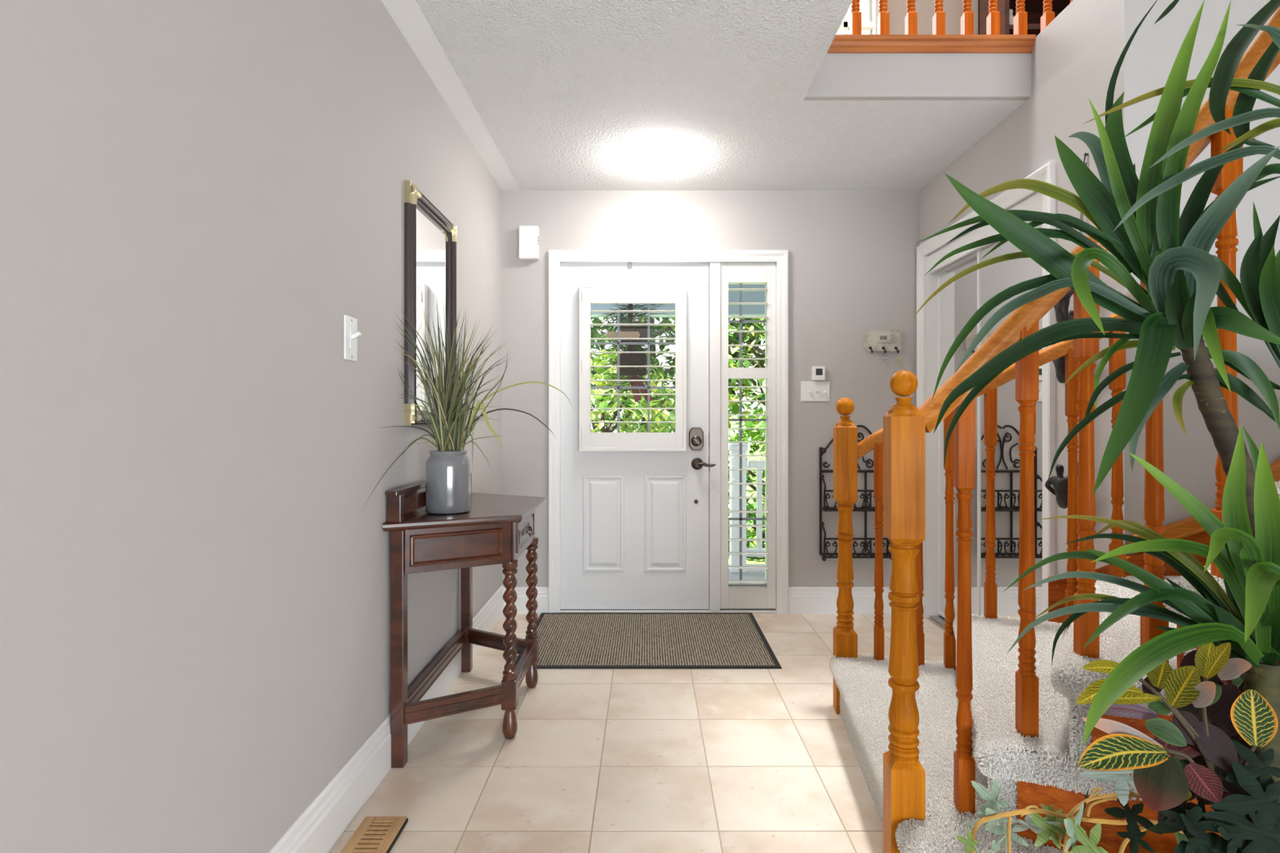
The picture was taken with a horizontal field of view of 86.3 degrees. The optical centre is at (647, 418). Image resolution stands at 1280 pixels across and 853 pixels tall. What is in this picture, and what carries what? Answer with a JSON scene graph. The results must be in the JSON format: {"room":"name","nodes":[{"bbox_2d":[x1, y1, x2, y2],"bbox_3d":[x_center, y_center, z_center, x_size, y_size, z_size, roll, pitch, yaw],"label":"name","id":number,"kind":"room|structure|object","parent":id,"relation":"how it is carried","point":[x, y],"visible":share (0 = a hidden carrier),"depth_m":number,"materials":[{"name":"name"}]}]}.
{"room":"entrance hall","nodes":[
{"label":"entrance hall","id":0,"kind":"room"},
{"bbox_2d":[0,0,502,852],"bbox_3d":[-0.890,-1.440,-0.090,0.120,5.100,8.220,0,0,0],"label":"wall","id":1,"kind":"structure","parent":0,"point":[197,197],"depth_m":1.29,"materials":[{"name":"grey paint"}]},
{"bbox_2d":[343,315,361,361],"bbox_3d":[-0.814,-0.224,1.905,0.032,0.122,0.078,0,0,0],"label":"light switch","id":2,"kind":"object","parent":1,"relation":"attached to","point":[350,334],"visible":1,"depth_m":1.89,"materials":[{"name":"white plastic"}]},
{"bbox_2d":[267,585,503,852],"bbox_3d":[-0.822,1.030,-0.150,0.017,0.160,8.100,0,0,0],"label":"baseboard","id":3,"kind":"structure","parent":1,"relation":"attached to","point":[318,828],"depth_m":1.91,"materials":[{"name":"white paint"}]},
{"bbox_2d":[404,180,457,426],"bbox_3d":[-0.813,-0.396,2.610,0.034,0.840,0.552,0,0,0],"label":"wall mirror","id":4,"kind":"object","parent":1,"relation":"attached to","point":[430,239],"visible":0.7,"depth_m":2.50,"materials":[{"name":"grey mirror"}]},
{"bbox_2d":[416,204,448,412],"bbox_3d":[-0.823,-0.396,2.610,0.003,0.746,0.458,0,0,0],"label":"mirror glass","id":5,"kind":"object","parent":4,"relation":"attached to","point":[432,232],"depth_m":2.58,"materials":[{"name":"white"}]},
{"bbox_2d":[329,613,956,852],"bbox_3d":[1.125,1.170,-0.100,4.150,0.121,8.200,0,0,0],"label":"floor","id":6,"kind":"structure","parent":0,"point":[597,760],"depth_m":2.18,"materials":[{"name":"beige tile"}]},
{"bbox_2d":[340,816,408,852],"bbox_3d":[-0.719,1.104,1.732,0.120,0.010,0.315,0,0,0],"label":"floor vent","id":7,"kind":"object","parent":6,"relation":"in","point":[379,834],"visible":1,"depth_m":1.80,"materials":[{"name":"brown wood"}]},
{"bbox_2d":[382,472,545,768],"bbox_3d":[-0.626,0.669,2.600,0.400,0.882,0.936,0,0,0],"label":"console table","id":8,"kind":"object","parent":6,"relation":"on","point":[497,529],"visible":0.93,"depth_m":2.32,"materials":[{"name":"brown wood"}]},
{"bbox_2d":[425,449,471,514],"bbox_3d":[-0.700,0.220,2.405,0.153,0.217,0.153,0,0,0],"label":"vase","id":9,"kind":"object","parent":8,"relation":"on","point":[447,473],"visible":0.97,"depth_m":2.34,"materials":[{"name":"grey ceramic"}]},
{"bbox_2d":[361,301,572,510],"bbox_3d":[-0.537,-0.103,2.272,0.570,0.750,0.662,0,0,0],"label":"bunch","id":10,"kind":"object","parent":9,"relation":"in","point":[449,424],"visible":0.88,"depth_m":2.37,"materials":[{"name":"green plant"}]},
{"bbox_2d":[514,613,782,668],"bbox_3d":[-0.003,1.105,3.458,1.199,0.008,0.855,0,0,0],"label":"door mat","id":11,"kind":"object","parent":6,"relation":"on","point":[566,640],"visible":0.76,"depth_m":3.40,"materials":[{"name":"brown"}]},
{"bbox_2d":[829,457,1279,852],"bbox_3d":[1.583,0.411,1.699,2.061,1.398,1.839,0,0,0],"label":"staircase","id":12,"kind":"structure","parent":6,"relation":"on","point":[1044,769],"depth_m":1.62,"materials":[{"name":"grey carpet"}]},
{"bbox_2d":[833,302,1139,714],"bbox_3d":[1.178,0.351,2.379,1.057,1.517,0.143,0,0,29],"label":"stair railing","id":13,"kind":"object","parent":12,"relation":"attached to","point":[846,451],"visible":0.62,"depth_m":2.46,"materials":[{"name":"brown wood"}]},
{"bbox_2d":[883,6,1279,852],"bbox_3d":[0.981,-0.026,1.302,0.326,2.272,1.024,0,0,-43],"label":"stair railing","id":14,"kind":"object","parent":12,"relation":"attached to","point":[905,425],"visible":0.73,"depth_m":1.53,"materials":[{"name":"brown wood"}]},
{"bbox_3d":[0.980,0.960,1.060,0.320,0.300,0.320,0,0,0],"label":"planter","id":15,"kind":"object","parent":6,"relation":"on","visible":0},
{"bbox_2d":[912,0,1279,847],"bbox_3d":[0.799,0.052,1.026,0.668,1.600,0.357,0,0,3],"label":"tree","id":16,"kind":"object","parent":15,"relation":"on","point":[1139,222],"visible":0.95,"depth_m":1.07,"materials":[{"name":"green plant"}]},
{"bbox_2d":[955,740,1279,852],"bbox_3d":[0.736,0.663,1.049,0.505,0.373,0.167,0,0,12],"label":"trailing vine","id":17,"kind":"object","parent":15,"relation":"in","point":[1250,821],"visible":0.94,"depth_m":1.01,"materials":[{"name":"green plant"}]},
{"bbox_2d":[1075,642,1279,844],"bbox_3d":[0.800,0.577,0.998,0.457,0.544,0.155,0,0,-28],"label":"plant","id":18,"kind":"object","parent":15,"relation":"in","point":[1195,752],"visible":0.79,"depth_m":0.98,"materials":[{"name":"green plant"}]},
{"bbox_2d":[381,0,1026,190],"bbox_3d":[0.362,-1.365,-0.150,2.385,0.120,8.100,0,0,0],"label":"ceiling","id":19,"kind":"structure","parent":0,"point":[549,95],"depth_m":2.78,"materials":[{"name":"white paint"}]},
{"bbox_2d":[623,143,689,176],"bbox_3d":[0.048,-1.278,3.400,0.332,0.055,0.332,0,0,0],"label":"ceiling light","id":20,"kind":"object","parent":19,"relation":"attached to","point":[647,159],"visible":1,"depth_m":3.32,"materials":[{"name":"white glass"}]},
{"bbox_2d":[502,190,971,586],"bbox_3d":[0.512,-0.147,3.980,2.685,2.515,0.160,0,0,0],"label":"wall","id":21,"kind":"structure","parent":0,"point":[852,254],"depth_m":3.90,"materials":[{"name":"grey paint"}]},
{"bbox_2d":[518,225,538,260],"bbox_3d":[-0.669,-0.998,3.874,0.110,0.186,0.052,0,0,0],"label":"door chime","id":22,"kind":"object","parent":21,"relation":"attached to","point":[528,235],"visible":1,"depth_m":3.85,"materials":[{"name":"white plastic"}]},
{"bbox_2d":[560,262,776,613],"bbox_3d":[0.111,0.095,3.950,1.292,2.040,0.201,0,0,0],"label":"door","id":23,"kind":"structure","parent":21,"relation":"in","point":[640,512],"depth_m":3.92,"materials":[{"name":"white paint"}]},
{"bbox_2d":[591,303,675,402],"bbox_3d":[-0.102,-0.417,4.017,0.566,0.643,0.088,0,0,0],"label":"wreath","id":24,"kind":"object","parent":23,"relation":"hanging from","point":[628,331],"visible":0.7,"depth_m":4.00,"materials":[{"name":"green plant"}]},
{"bbox_2d":[591,303,675,432],"bbox_3d":[-0.081,-0.297,3.950,0.500,0.762,0.008,0,0,0],"label":"window grille","id":25,"kind":"object","parent":23,"relation":"attached to","point":[618,343],"depth_m":3.95,"materials":[{"name":"grey"}]},
{"bbox_2d":[548,249,788,614],"bbox_3d":[0.121,0.075,3.887,1.364,2.069,0.026,0,0,0],"label":"trim","id":26,"kind":"structure","parent":21,"relation":"attached to","point":[780,257],"depth_m":3.88,"materials":[{"name":"white paint"}]},
{"bbox_2d":[502,586,891,613],"bbox_3d":[0.362,1.035,3.892,2.385,0.150,0.017,0,0,0],"label":"baseboard","id":27,"kind":"structure","parent":21,"relation":"attached to","point":[802,600],"depth_m":3.88,"materials":[{"name":"white paint"}]},
{"bbox_2d":[720,262,776,610],"bbox_3d":[0.583,0.098,3.969,0.348,2.025,0.146,0,0,0],"label":"window","id":28,"kind":"structure","parent":21,"relation":"in","point":[740,593],"depth_m":3.91,"materials":[{"name":"white paint"}]},
{"bbox_2d":[728,283,765,583],"bbox_3d":[0.578,0.087,4.024,0.247,1.786,0.008,0,0,0],"label":"grille","id":29,"kind":"object","parent":28,"relation":"attached to","point":[740,321],"depth_m":4.02,"materials":[{"name":"grey"}]},
{"bbox_2d":[800,381,830,401],"bbox_3d":[0.960,-0.157,3.887,0.165,0.115,0.026,0,0,0],"label":"switch","id":30,"kind":"object","parent":21,"relation":"attached to","point":[811,391],"visible":1,"depth_m":3.89,"materials":[{"name":"white plastic"}]},
{"bbox_2d":[811,366,825,380],"bbox_3d":[0.976,-0.259,3.888,0.072,0.079,0.023,0,0,0],"label":"thermostat","id":31,"kind":"object","parent":21,"relation":"attached to","point":[818,373],"visible":1,"depth_m":3.88,"materials":[{"name":"white plastic"}]},
{"bbox_2d":[819,425,891,560],"bbox_3d":[1.181,0.413,3.839,0.415,0.758,0.113,0,0,0],"label":"rack","id":32,"kind":"object","parent":21,"relation":"attached to","point":[865,508],"visible":0.43,"depth_m":3.80,"materials":[{"name":"black metal"}]},
{"bbox_2d":[863,328,902,353],"bbox_3d":[1.343,-0.440,3.870,0.211,0.139,0.051,0,0,0],"label":"key rack","id":33,"kind":"object","parent":21,"relation":"attached to","point":[874,340],"visible":1,"depth_m":3.89,"materials":[{"name":"beige paint"}]},
{"bbox_2d":[876,333,890,342],"bbox_3d":[1.346,-0.460,3.883,0.075,0.050,0.012,0,0,0],"label":"picture frame","id":34,"kind":"object","parent":33,"relation":"attached to","point":[881,338],"depth_m":3.88,"materials":[{"name":"beige paint"}]},
{"bbox_2d":[882,352,888,367],"bbox_3d":[1.346,-0.333,3.857,0.031,0.082,0.008,0,0,0],"label":"bunch","id":35,"kind":"object","parent":33,"relation":"hanging from","point":[883,357],"visible":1,"depth_m":3.86,"materials":[{"name":"silver metal"}]},
{"bbox_2d":[895,352,900,367],"bbox_3d":[1.417,-0.333,3.857,0.031,0.082,0.008,0,0,0],"label":"bunch","id":36,"kind":"object","parent":33,"relation":"hanging from","point":[896,357],"visible":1,"depth_m":3.86,"materials":[{"name":"silver metal"}]},
{"bbox_2d":[804,53,1031,100],"bbox_3d":[1.083,-1.416,-0.702,0.944,0.224,6.996,0,0,0],"label":"wall","id":37,"kind":"structure","parent":0,"point":[840,76],"depth_m":2.76,"materials":[{"name":"grey paint"}]},
{"bbox_2d":[826,34,1035,53],"bbox_3d":[1.256,-1.510,2.794,1.289,0.059,0.124,0,0,0],"label":"trim","id":38,"kind":"structure","parent":37,"relation":"attached to","point":[841,43],"depth_m":2.75,"materials":[{"name":"brown wood"}]},
{"bbox_2d":[849,0,1072,34],"bbox_3d":[1.270,-1.998,2.811,1.459,0.918,0.058,0,0,0],"label":"balcony railing","id":39,"kind":"object","parent":38,"relation":"on","point":[1020,19],"visible":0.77,"depth_m":2.79,"materials":[{"name":"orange wood"}]},
{"bbox_2d":[868,0,977,34],"bbox_3d":[1.785,-2.714,5.060,5.230,2.352,0.120,0,0,0],"label":"wall","id":40,"kind":"structure","parent":0,"point":[897,9],"depth_m":5.00,"materials":[{"name":"grey paint"}]},
{"bbox_2d":[838,0,879,34],"bbox_3d":[0.630,-2.990,5.020,2.200,1.440,0.110,0,0,0],"label":"window","id":41,"kind":"structure","parent":40,"relation":"in","point":[845,25],"depth_m":5.02,"materials":[{"name":"white paint"}]},
{"bbox_2d":[919,0,1186,574],"bbox_3d":[1.915,-0.209,3.062,0.720,2.638,1.675,0,0,0],"label":"wall","id":42,"kind":"structure","parent":0,"point":[1074,58],"depth_m":2.40,"materials":[{"name":"grey paint"}]},
{"bbox_2d":[928,615,945,628],"bbox_3d":[1.625,1.104,3.241,0.100,0.012,1.148,0,0,0],"label":"trim","id":43,"kind":"structure","parent":42,"relation":"attached to","point":[939,620],"depth_m":3.74,"materials":[{"name":"white wood"}]},
{"bbox_2d":[937,250,977,619],"bbox_3d":[1.634,0.130,3.534,0.020,1.920,0.558,0,0,0],"label":"door","id":44,"kind":"structure","parent":42,"relation":"in","point":[957,301],"depth_m":3.64,"materials":[{"name":"white wood"}]},
{"bbox_2d":[928,192,1042,273],"bbox_3d":[1.576,-0.865,3.241,0.018,0.110,1.148,0,0,0],"label":"trim","id":45,"kind":"structure","parent":42,"relation":"attached to","point":[1033,202],"depth_m":3.31,"materials":[{"name":"white paint"}]},
{"bbox_2d":[916,161,1055,621],"bbox_3d":[1.612,0.066,3.241,0.166,2.088,1.284,0,0,0],"label":"trim","id":46,"kind":"structure","parent":42,"relation":"attached to","point":[926,285],"depth_m":3.81,"materials":[{"name":"white paint"}]},
{"bbox_2d":[977,224,1042,619],"bbox_3d":[1.604,0.130,2.985,0.020,1.920,0.631,0,0,0],"label":"door","id":47,"kind":"structure","parent":42,"relation":"in","point":[993,279],"depth_m":3.04,"materials":[{"name":"white wood"}]},
{"bbox_2d":[1052,343,1065,383],"bbox_3d":[1.501,-0.208,2.411,0.107,0.208,0.130,0,0,0],"label":"sculpture","id":48,"kind":"object","parent":42,"relation":"attached to","point":[1060,363],"visible":0.1,"depth_m":2.41,"materials":[{"name":"brown metal"}]},
{"bbox_2d":[1044,462,1078,508],"bbox_3d":[1.500,0.246,2.426,0.107,0.189,0.143,0,0,0],"label":"sculpture","id":49,"kind":"object","parent":42,"relation":"attached to","point":[1060,483],"visible":0.47,"depth_m":2.41,"materials":[{"name":"grey stone"}]},
{"bbox_2d":[1053,288,1073,322],"bbox_3d":[1.500,-0.406,2.420,0.107,0.198,0.130,0,0,0],"label":"sculpture","id":50,"kind":"object","parent":42,"relation":"attached to","point":[1063,313],"visible":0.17,"depth_m":2.40,"materials":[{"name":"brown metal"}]},
{"bbox_2d":[1079,152,1088,234],"bbox_3d":[1.525,-0.394,2.405,0.061,1.091,0.027,0,0,-30],"label":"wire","id":51,"kind":"object","parent":42,"relation":"hanging from","point":[1085,153],"visible":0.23,"depth_m":2.41,"materials":[{"name":"black metal"}]},
{"bbox_2d":[1186,0,1279,518],"bbox_3d":[2.428,-1.440,2.292,1.745,5.100,0.135,0,0,0],"label":"wall","id":52,"kind":"structure","parent":0,"point":[1202,453],"depth_m":2.23,"materials":[{"name":"grey paint"}]},
{"bbox_3d":[1.385,-1.482,0.500,4.430,0.113,9.400,0,0,0],"label":"floor","id":53,"kind":"structure","parent":0,"visible":0},
{"bbox_2d":[977,0,1071,36],"bbox_3d":[2.860,-2.538,4.805,0.880,2.000,0.370,0,0,0],"label":"bookcase","id":54,"kind":"object","parent":53,"relation":"on","point":[1034,8],"visible":0.06,"depth_m":4.88,"materials":[{"name":"brown wood"}]},
{"bbox_2d":[1008,8,1013,24],"bbox_3d":[2.520,-2.756,4.740,0.068,0.175,0.067,0,0,0],"label":"ornament","id":55,"kind":"object","parent":54,"relation":"on","point":[1011,11],"visible":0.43,"depth_m":4.71,"materials":[{"name":"white plastic"}]},
{"label":"outside","id":56,"kind":"structure","parent":0,"visible":0},
{"bbox_2d":[728,435,764,564],"bbox_3d":[0.000,1.535,32.850,60.000,0.150,54.300,0,0,0],"label":"ground","id":57,"kind":"structure","parent":56,"point":[754,560],"depth_m":12.18,"materials":[{"name":"green plant"}]},
{"bbox_2d":[591,346,675,432],"bbox_3d":[-0.566,0.302,8.189,2.282,2.332,1.656,0,0,0],"label":"shrub","id":58,"kind":"object","parent":57,"relation":"on","point":[655,415],"visible":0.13,"depth_m":7.89,"materials":[{"name":"green plant"}]},
{"bbox_2d":[591,317,764,432],"bbox_3d":[0.098,-0.887,10.514,4.073,4.700,2.600,0,0,0],"label":"tree","id":59,"kind":"object","parent":57,"relation":"on","point":[668,329],"visible":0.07,"depth_m":10.11,"materials":[{"name":"green plant"}]},
{"bbox_2d":[728,318,764,515],"bbox_3d":[1.708,-0.535,9.392,2.501,3.998,1.903,0,0,0],"label":"tree","id":60,"kind":"object","parent":57,"relation":"on","point":[734,407],"visible":0.08,"depth_m":9.06,"materials":[{"name":"green plant"}]},
{"bbox_2d":[728,405,764,561],"bbox_3d":[1.500,0.769,7.383,2.246,1.847,1.478,0,0,0],"label":"shrub","id":61,"kind":"object","parent":57,"relation":"on","point":[750,436],"visible":0.08,"depth_m":7.26,"materials":[{"name":"green plant"}]},
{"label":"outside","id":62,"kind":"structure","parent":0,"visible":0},
{"bbox_2d":[591,250,976,317],"bbox_3d":[1.000,-1.110,4.830,8.000,0.560,1.540,0,0,0],"label":"sky","id":63,"kind":"structure","parent":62,"point":[748,296],"depth_m":5.42,"materials":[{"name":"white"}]},
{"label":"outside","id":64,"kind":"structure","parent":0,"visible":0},
{"bbox_2d":[728,564,764,579],"bbox_3d":[1.000,1.385,4.880,8.000,0.350,1.640,0,0,0],"label":"floor","id":65,"kind":"structure","parent":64,"point":[751,574],"depth_m":5.32,"materials":[{"name":"grey concrete"}]},
{"bbox_2d":[728,443,764,573],"bbox_3d":[1.820,0.703,5.420,2.360,1.015,0.160,0,0,0],"label":"porch railing","id":66,"kind":"object","parent":65,"relation":"on","point":[734,448],"visible":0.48,"depth_m":5.36,"materials":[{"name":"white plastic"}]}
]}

